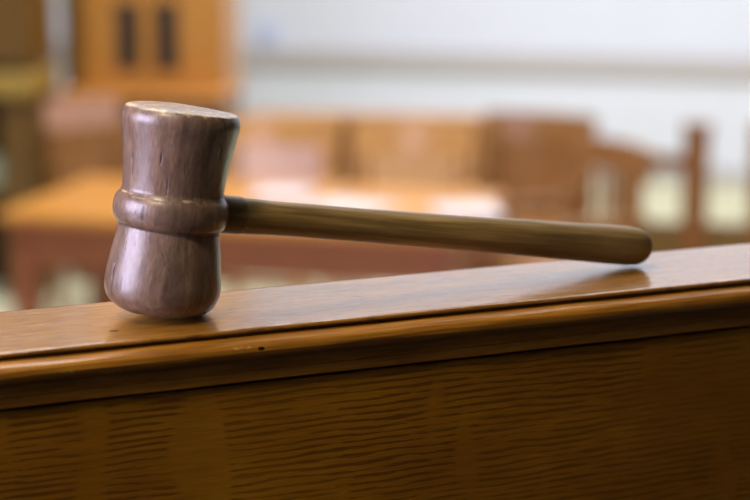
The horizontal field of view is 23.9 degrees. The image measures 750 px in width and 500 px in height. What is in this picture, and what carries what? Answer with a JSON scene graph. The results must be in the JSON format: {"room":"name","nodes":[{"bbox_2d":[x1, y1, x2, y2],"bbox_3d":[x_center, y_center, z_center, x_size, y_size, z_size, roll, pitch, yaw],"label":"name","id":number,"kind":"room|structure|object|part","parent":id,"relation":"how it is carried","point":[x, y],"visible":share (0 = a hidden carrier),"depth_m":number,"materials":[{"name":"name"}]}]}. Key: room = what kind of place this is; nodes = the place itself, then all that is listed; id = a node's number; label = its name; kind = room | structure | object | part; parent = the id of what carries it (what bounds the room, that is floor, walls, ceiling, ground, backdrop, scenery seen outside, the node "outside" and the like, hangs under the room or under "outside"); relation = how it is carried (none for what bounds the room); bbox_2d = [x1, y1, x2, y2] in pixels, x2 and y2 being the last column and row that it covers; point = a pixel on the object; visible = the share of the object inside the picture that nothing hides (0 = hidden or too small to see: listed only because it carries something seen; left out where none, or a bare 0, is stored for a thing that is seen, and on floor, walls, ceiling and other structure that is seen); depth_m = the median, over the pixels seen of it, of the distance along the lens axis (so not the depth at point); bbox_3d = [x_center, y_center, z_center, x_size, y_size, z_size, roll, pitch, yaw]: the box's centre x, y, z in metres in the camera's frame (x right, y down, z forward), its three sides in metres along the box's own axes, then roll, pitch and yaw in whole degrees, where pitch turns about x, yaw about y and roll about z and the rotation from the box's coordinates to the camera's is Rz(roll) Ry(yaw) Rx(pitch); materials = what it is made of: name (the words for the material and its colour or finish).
{"room":"courtroom","nodes":[
{"label":"courtroom","id":0,"kind":"room"},
{"bbox_2d":[0,180,749,311],"bbox_3d":[0.609,0.631,7.095,11.000,0.100,11.150,3,12,13],"label":"floor","id":1,"kind":"structure","parent":0,"point":[661,200],"depth_m":11.04,"materials":[{"name":"carpet"}]},
{"bbox_2d":[0,0,58,299],"bbox_3d":[-2.024,-1.801,8.489,0.840,4.100,0.460,1,12,6],"label":"bookcase","id":2,"kind":"object","parent":1,"relation":"on","point":[26,26],"visible":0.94,"depth_m":8.56,"materials":[{"name":"brown wood"}]},
{"bbox_2d":[0,151,3,187],"bbox_3d":[-1.927,-0.400,8.746,0.240,0.150,0.200,1,12,6],"label":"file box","id":3,"kind":"object","parent":2,"relation":"on","point":[1,162],"visible":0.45,"depth_m":8.64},
{"bbox_3d":[-1.850,-2.308,8.178,0.350,2.880,0.025,1,12,6],"label":"door","id":4,"kind":"part","parent":2,"relation":"part of","materials":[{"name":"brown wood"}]},
{"bbox_3d":[-1.703,-0.297,8.795,0.160,1.030,0.400,1,12,6],"label":"panel","id":5,"kind":"part","parent":2,"relation":"part of","materials":[{"name":"brown wood"}]},
{"bbox_2d":[42,96,122,306],"bbox_3d":[-1.289,-0.197,8.375,0.432,1.004,0.461,-10,15,-40],"label":"wooden armchair","id":6,"kind":"object","parent":1,"relation":"on","point":[79,140],"visible":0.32,"depth_m":8.45,"materials":[{"name":"brown wood"}]},
{"bbox_3d":[-1.503,-0.346,8.321,0.032,0.454,0.032,-10,15,-40],"label":"post","id":7,"kind":"part","parent":6,"relation":"part of","materials":[{"name":"brown wood"}]},
{"bbox_3d":[-1.502,0.074,8.423,0.060,0.454,0.058,-10,15,-40],"label":"leg","id":8,"kind":"part","parent":6,"relation":"part of","materials":[{"name":"brown wood"}]},
{"bbox_3d":[-1.422,-0.369,8.193,0.043,0.032,0.336,-10,15,-40],"label":"armrest","id":9,"kind":"part","parent":6,"relation":"part of","materials":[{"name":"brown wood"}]},
{"bbox_3d":[-1.408,-0.648,8.421,0.403,0.140,0.100,-10,15,-40],"label":"rail","id":10,"kind":"part","parent":6,"relation":"part of","materials":[{"name":"brown leather"}]},
{"bbox_3d":[-1.401,-0.429,8.459,0.288,0.302,0.072,-10,15,-40],"label":"panel","id":11,"kind":"part","parent":6,"relation":"part of","materials":[{"name":"brown wood"}]},
{"bbox_3d":[-1.236,-0.392,8.547,0.032,0.454,0.032,-10,15,-40],"label":"post","id":12,"kind":"part","parent":6,"relation":"part of","materials":[{"name":"brown wood"}]},
{"bbox_2d":[57,0,245,278],"bbox_3d":[-1.145,-1.959,8.960,0.900,4.220,0.630,1,12,6],"label":"tall cabinet","id":13,"kind":"object","parent":1,"relation":"on","point":[188,52],"visible":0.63,"depth_m":8.95,"materials":[{"name":"brown wood"}]},
{"bbox_3d":[-1.331,-0.345,9.007,0.248,0.720,0.024,1,12,6],"label":"panel","id":14,"kind":"part","parent":13,"relation":"part of","materials":[{"name":"brown wood"}]},
{"bbox_3d":[-1.319,-2.348,8.715,0.328,3.080,0.028,1,12,6],"label":"door","id":15,"kind":"part","parent":13,"relation":"part of","materials":[{"name":"brown wood"}]},
{"bbox_3d":[-1.250,-1.079,8.950,0.115,0.340,0.007,1,12,6],"label":"pane","id":16,"kind":"part","parent":13,"relation":"part of","materials":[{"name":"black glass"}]},
{"bbox_2d":[57,80,245,100],"bbox_3d":[-1.145,-0.834,9.187,0.860,0.045,0.620,1,12,6],"label":"ledge","id":17,"kind":"structure","parent":13,"relation":"on","point":[150,94],"depth_m":8.90,"materials":[{"name":"brown wood"}]},
{"bbox_3d":[-1.050,-1.075,8.930,0.115,0.340,0.007,1,12,6],"label":"pane","id":18,"kind":"part","parent":13,"relation":"part of","materials":[{"name":"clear glass"}]},
{"bbox_3d":[-0.973,-2.340,8.679,0.356,3.080,0.028,1,12,6],"label":"door","id":19,"kind":"part","parent":13,"relation":"part of","materials":[{"name":"brown wood"}]},
{"bbox_2d":[0,175,505,310],"bbox_3d":[-0.465,0.180,7.151,1.840,0.760,0.950,3,12,13],"label":"table","id":20,"kind":"object","parent":1,"relation":"on","point":[74,224],"visible":0.33,"depth_m":6.83,"materials":[{"name":"brown wood"}]},
{"bbox_3d":[-1.361,0.234,6.977,0.090,0.724,0.090,3,12,13],"label":"leg","id":21,"kind":"part","parent":20,"relation":"part of","materials":[{"name":"brown wood"}]},
{"bbox_3d":[-1.182,0.083,7.711,0.090,0.724,0.090,3,12,13],"label":"leg","id":22,"kind":"part","parent":20,"relation":"part of","materials":[{"name":"brown wood"}]},
{"bbox_2d":[248,186,315,202],"bbox_3d":[-0.377,-0.223,7.178,0.228,0.018,0.308,2,12,8],"label":"document","id":23,"kind":"object","parent":20,"relation":"on","point":[271,193],"visible":0.78,"depth_m":7.16,"materials":[{"name":"paper"}]},
{"bbox_2d":[310,197,400,209],"bbox_3d":[-0.108,-0.167,6.935,0.327,0.006,0.307,6,13,27],"label":"document","id":24,"kind":"object","parent":20,"relation":"on","point":[330,201],"visible":0.43,"depth_m":7.00,"materials":[{"name":"paper"}]},
{"bbox_3d":[0.253,0.312,6.598,0.090,0.724,0.090,3,12,13],"label":"leg","id":25,"kind":"part","parent":20,"relation":"part of","materials":[{"name":"brown wood"}]},
{"bbox_2d":[431,202,504,217],"bbox_3d":[0.354,-0.147,6.804,0.248,0.020,0.318,-1,12,-4],"label":"document","id":26,"kind":"object","parent":20,"relation":"on","point":[482,209],"visible":0.7,"depth_m":6.80,"materials":[{"name":"paper"}]},
{"bbox_3d":[0.432,0.161,7.331,0.090,0.724,0.090,3,12,13],"label":"leg","id":27,"kind":"part","parent":20,"relation":"part of","materials":[{"name":"brown wood"}]},
{"bbox_2d":[221,115,341,290],"bbox_3d":[-0.490,-0.129,8.229,0.600,0.930,0.577,3,12,16],"label":"wooden armchair","id":28,"kind":"object","parent":1,"relation":"on","point":[274,148],"visible":0.26,"depth_m":8.38,"materials":[{"name":"brown wood"}]},
{"bbox_3d":[-0.681,-0.314,8.411,0.044,0.420,0.040,3,12,16],"label":"post","id":29,"kind":"part","parent":28,"relation":"part of","materials":[{"name":"brown wood"}]},
{"bbox_3d":[-0.663,0.075,8.501,0.083,0.420,0.072,3,12,16],"label":"leg","id":30,"kind":"part","parent":28,"relation":"part of","materials":[{"name":"brown wood"}]},
{"bbox_3d":[-0.430,-0.361,8.390,0.400,0.280,0.090,3,12,16],"label":"panel","id":31,"kind":"part","parent":28,"relation":"part of","materials":[{"name":"leather"}]},
{"bbox_3d":[-0.426,-0.564,8.360,0.560,0.130,0.125,3,12,16],"label":"rail","id":32,"kind":"part","parent":28,"relation":"part of","materials":[{"name":"brown wood"}]},
{"bbox_3d":[-0.340,0.183,7.980,0.083,0.420,0.073,3,12,16],"label":"leg","id":33,"kind":"part","parent":28,"relation":"part of","materials":[{"name":"brown wood"}]},
{"bbox_3d":[-0.238,-0.294,8.091,0.060,0.030,0.420,3,12,16],"label":"armrest","id":34,"kind":"part","parent":28,"relation":"part of","materials":[{"name":"brown wood"}]},
{"bbox_3d":[-0.211,-0.287,8.276,0.044,0.420,0.040,3,12,16],"label":"post","id":35,"kind":"part","parent":28,"relation":"part of","materials":[{"name":"brown wood"}]},
{"bbox_2d":[0,244,749,499],"bbox_3d":[0.307,0.883,1.140,2.800,1.810,0.085,-5,13,-22],"label":"bench","id":36,"kind":"object","parent":1,"relation":"on","point":[565,379],"visible":0.98,"depth_m":0.81,"materials":[{"name":"brown wood"}]},
{"bbox_3d":[0.305,-0.001,0.963,2.800,0.006,0.075,-5,13,-22],"label":"rail","id":37,"kind":"part","parent":36,"relation":"part of","materials":[{"name":"brown wood"}]},
{"bbox_3d":[0.320,0.016,0.929,2.800,0.020,0.014,-5,13,-22],"label":"moulding","id":38,"kind":"part","parent":36,"relation":"part of","materials":[{"name":"brown wood"}]},
{"bbox_3d":[0.316,0.899,1.122,2.800,1.785,0.021,-5,13,-22],"label":"panel","id":39,"kind":"part","parent":36,"relation":"part of","materials":[{"name":"brown wood"}]},
{"bbox_2d":[104,101,652,317],"bbox_3d":[0.011,-0.028,0.837,0.286,0.096,0.053,-5,13,-24],"label":"gavel","id":40,"kind":"object","parent":36,"relation":"on","point":[171,208],"visible":1,"depth_m":0.78,"materials":[{"name":"brown wood"}]},
{"bbox_3d":[0.033,-0.009,0.852,0.238,0.020,0.020,4,9,-26],"label":"handle","id":41,"kind":"part","parent":40,"relation":"part of","materials":[{"name":"brown wood"}]},
{"bbox_2d":[249,110,560,213],"bbox_3d":[0.186,-0.266,9.065,1.660,0.860,0.130,2,12,8],"label":"table","id":42,"kind":"object","parent":1,"relation":"on","point":[343,157],"depth_m":8.96,"materials":[{"name":"brown wood"}]},
{"bbox_3d":[0.186,-0.657,8.984,1.660,0.060,0.130,2,12,8],"label":"cap rail","id":43,"kind":"part","parent":42,"relation":"part of","materials":[{"name":"brown wood"}]},
{"bbox_3d":[0.186,-0.275,9.063,1.620,0.720,0.050,2,12,8],"label":"panel","id":44,"kind":"part","parent":42,"relation":"part of","materials":[{"name":"brown wood"}]},
{"bbox_2d":[346,124,477,190],"bbox_3d":[0.137,-0.062,7.906,0.600,0.930,0.577,2,12,10],"label":"wooden armchair","id":45,"kind":"object","parent":1,"relation":"on","point":[400,155],"visible":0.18,"depth_m":8.06,"materials":[{"name":"brown wood"}]},
{"bbox_3d":[-0.076,-0.244,8.069,0.044,0.420,0.040,2,12,10],"label":"post","id":46,"kind":"part","parent":45,"relation":"part of","materials":[{"name":"brown wood"}]},
{"bbox_3d":[0.178,-0.499,8.043,0.560,0.130,0.125,2,12,10],"label":"rail","id":47,"kind":"part","parent":45,"relation":"part of","materials":[{"name":"brown wood"}]},
{"bbox_3d":[0.176,-0.296,8.072,0.400,0.280,0.090,2,12,10],"label":"panel","id":48,"kind":"part","parent":45,"relation":"part of","materials":[{"name":"brown wood"}]},
{"bbox_3d":[0.406,-0.226,7.980,0.044,0.420,0.040,2,12,10],"label":"post","id":49,"kind":"part","parent":45,"relation":"part of","materials":[{"name":"brown wood"}]},
{"bbox_3d":[0.397,-0.233,7.793,0.060,0.030,0.420,2,12,10],"label":"armrest","id":50,"kind":"part","parent":45,"relation":"part of","materials":[{"name":"brown wood"}]},
{"bbox_2d":[456,111,597,220],"bbox_3d":[0.706,-0.155,8.354,0.600,0.930,0.577,5,13,24],"label":"wooden armchair","id":51,"kind":"object","parent":1,"relation":"on","point":[536,149],"visible":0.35,"depth_m":8.52,"materials":[{"name":"brown wood"}]},
{"bbox_3d":[0.449,-0.359,8.404,0.060,0.030,0.420,5,13,24],"label":"armrest","id":52,"kind":"part","parent":51,"relation":"part of","materials":[{"name":"brown wood"}]},
{"bbox_3d":[0.548,-0.346,8.562,0.044,0.420,0.040,5,13,24],"label":"post","id":53,"kind":"part","parent":51,"relation":"part of","materials":[{"name":"brown wood"}]},
{"bbox_3d":[0.795,-0.385,8.504,0.400,0.280,0.090,5,13,24],"label":"panel","id":54,"kind":"part","parent":51,"relation":"part of","materials":[{"name":"brown wood"}]},
{"bbox_3d":[0.801,-0.588,8.474,0.560,0.130,0.125,5,13,24],"label":"rail","id":55,"kind":"part","parent":51,"relation":"part of","materials":[{"name":"brown wood"}]},
{"bbox_3d":[0.690,-0.123,8.326,0.500,0.040,0.480,5,13,24],"label":"seat","id":56,"kind":"part","parent":51,"relation":"part of","materials":[{"name":"brown wood"}]},
{"bbox_3d":[0.867,-0.174,8.075,0.032,0.200,0.040,5,13,24],"label":"arm post","id":57,"kind":"part","parent":51,"relation":"part of","materials":[{"name":"brown wood"}]},
{"bbox_3d":[0.939,-0.313,8.180,0.060,0.030,0.420,5,13,24],"label":"armrest","id":58,"kind":"part","parent":51,"relation":"part of","materials":[{"name":"brown wood"}]},
{"bbox_3d":[0.992,-0.304,8.360,0.044,0.420,0.040,5,13,24],"label":"post","id":59,"kind":"part","parent":51,"relation":"part of","materials":[{"name":"brown wood"}]},
{"bbox_2d":[492,135,655,266],"bbox_3d":[0.833,0.021,7.504,0.577,0.930,0.600,-5,13,-24],"label":"wooden armchair","id":60,"kind":"object","parent":1,"relation":"on","point":[634,160],"visible":0.49,"depth_m":7.59,"materials":[{"name":"brown wood"}]},
{"bbox_3d":[0.508,0.250,7.656,0.073,0.420,0.083,-5,13,-24],"label":"leg","id":61,"kind":"part","parent":60,"relation":"part of","materials":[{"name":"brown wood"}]},
{"bbox_3d":[0.563,-0.086,7.647,0.040,0.200,0.032,-5,13,-24],"label":"arm post","id":62,"kind":"part","parent":60,"relation":"part of","materials":[{"name":"brown wood"}]},
{"bbox_3d":[0.800,0.048,7.494,0.480,0.040,0.500,-5,13,-24],"label":"seat","id":63,"kind":"part","parent":60,"relation":"part of","materials":[{"name":"brown wood"}]},
{"bbox_3d":[0.695,-0.213,7.694,0.420,0.030,0.060,-5,13,-24],"label":"armrest","id":64,"kind":"part","parent":60,"relation":"part of","materials":[{"name":"brown wood"}]},
{"bbox_3d":[0.869,-0.179,7.756,0.040,0.420,0.044,-5,13,-24],"label":"post","id":65,"kind":"part","parent":60,"relation":"part of","materials":[{"name":"brown wood"}]},
{"bbox_3d":[0.923,-0.114,7.215,0.420,0.030,0.060,-5,13,-24],"label":"armrest","id":66,"kind":"part","parent":60,"relation":"part of","materials":[{"name":"brown wood"}]},
{"bbox_3d":[1.038,-0.390,7.517,0.125,0.130,0.560,-5,13,-24],"label":"rail","id":67,"kind":"part","parent":60,"relation":"part of","materials":[{"name":"brown wood"}]},
{"bbox_3d":[1.076,-0.090,7.321,0.040,0.420,0.044,-5,13,-24],"label":"post","id":68,"kind":"part","parent":60,"relation":"part of","materials":[{"name":"brown wood"}]},
{"bbox_2d":[615,122,749,251],"bbox_3d":[1.781,-0.193,8.740,1.620,0.850,0.147,2,12,9],"label":"balustrade","id":69,"kind":"object","parent":1,"relation":"on","point":[693,231],"visible":0.44,"depth_m":8.72,"materials":[{"name":"brown wood"}]},
{"bbox_3d":[1.252,-0.445,8.771,0.550,0.070,0.060,2,12,9],"label":"rail","id":70,"kind":"part","parent":69,"relation":"part of","materials":[{"name":"brown wood"}]},
{"bbox_3d":[1.415,0.035,8.844,0.880,0.360,0.040,2,12,9],"label":"panel","id":71,"kind":"part","parent":69,"relation":"part of","materials":[{"name":"brown wood"}]},
{"bbox_3d":[1.581,-0.200,8.771,0.147,0.850,0.147,2,12,9],"label":"post","id":72,"kind":"part","parent":69,"relation":"part of","materials":[{"name":"brown wood"}]},
{"bbox_3d":[1.907,-0.189,8.720,0.147,0.850,0.147,2,12,9],"label":"post","id":73,"kind":"part","parent":69,"relation":"part of","materials":[{"name":"brown wood"}]},
{"bbox_2d":[43,0,749,170],"bbox_3d":[1.887,-3.529,11.673,11.000,6.200,0.203,3,12,13],"label":"wall","id":74,"kind":"structure","parent":0,"point":[651,113],"depth_m":12.23,"materials":[{"name":"paint"}]},
{"bbox_2d":[46,41,749,80],"bbox_3d":[1.858,-1.247,12.019,11.000,0.170,0.054,3,12,13],"label":"trim","id":75,"kind":"structure","parent":74,"relation":"attached to","point":[279,57],"depth_m":12.24,"materials":[{"name":"paint"}]},
{"bbox_2d":[257,27,276,45],"bbox_3d":[-0.767,-1.521,12.605,0.140,0.130,0.044,3,12,13],"label":"box","id":76,"kind":"object","parent":75,"relation":"on","point":[266,36],"visible":1,"depth_m":12.58,"materials":[{"name":"white"}]},
{"bbox_2d":[593,168,749,185],"bbox_3d":[1.862,-0.520,12.184,11.000,0.100,0.025,3,12,13],"label":"baseboard","id":77,"kind":"structure","parent":74,"relation":"attached to","point":[721,177],"depth_m":12.07,"materials":[{"name":"paint"}]}
]}

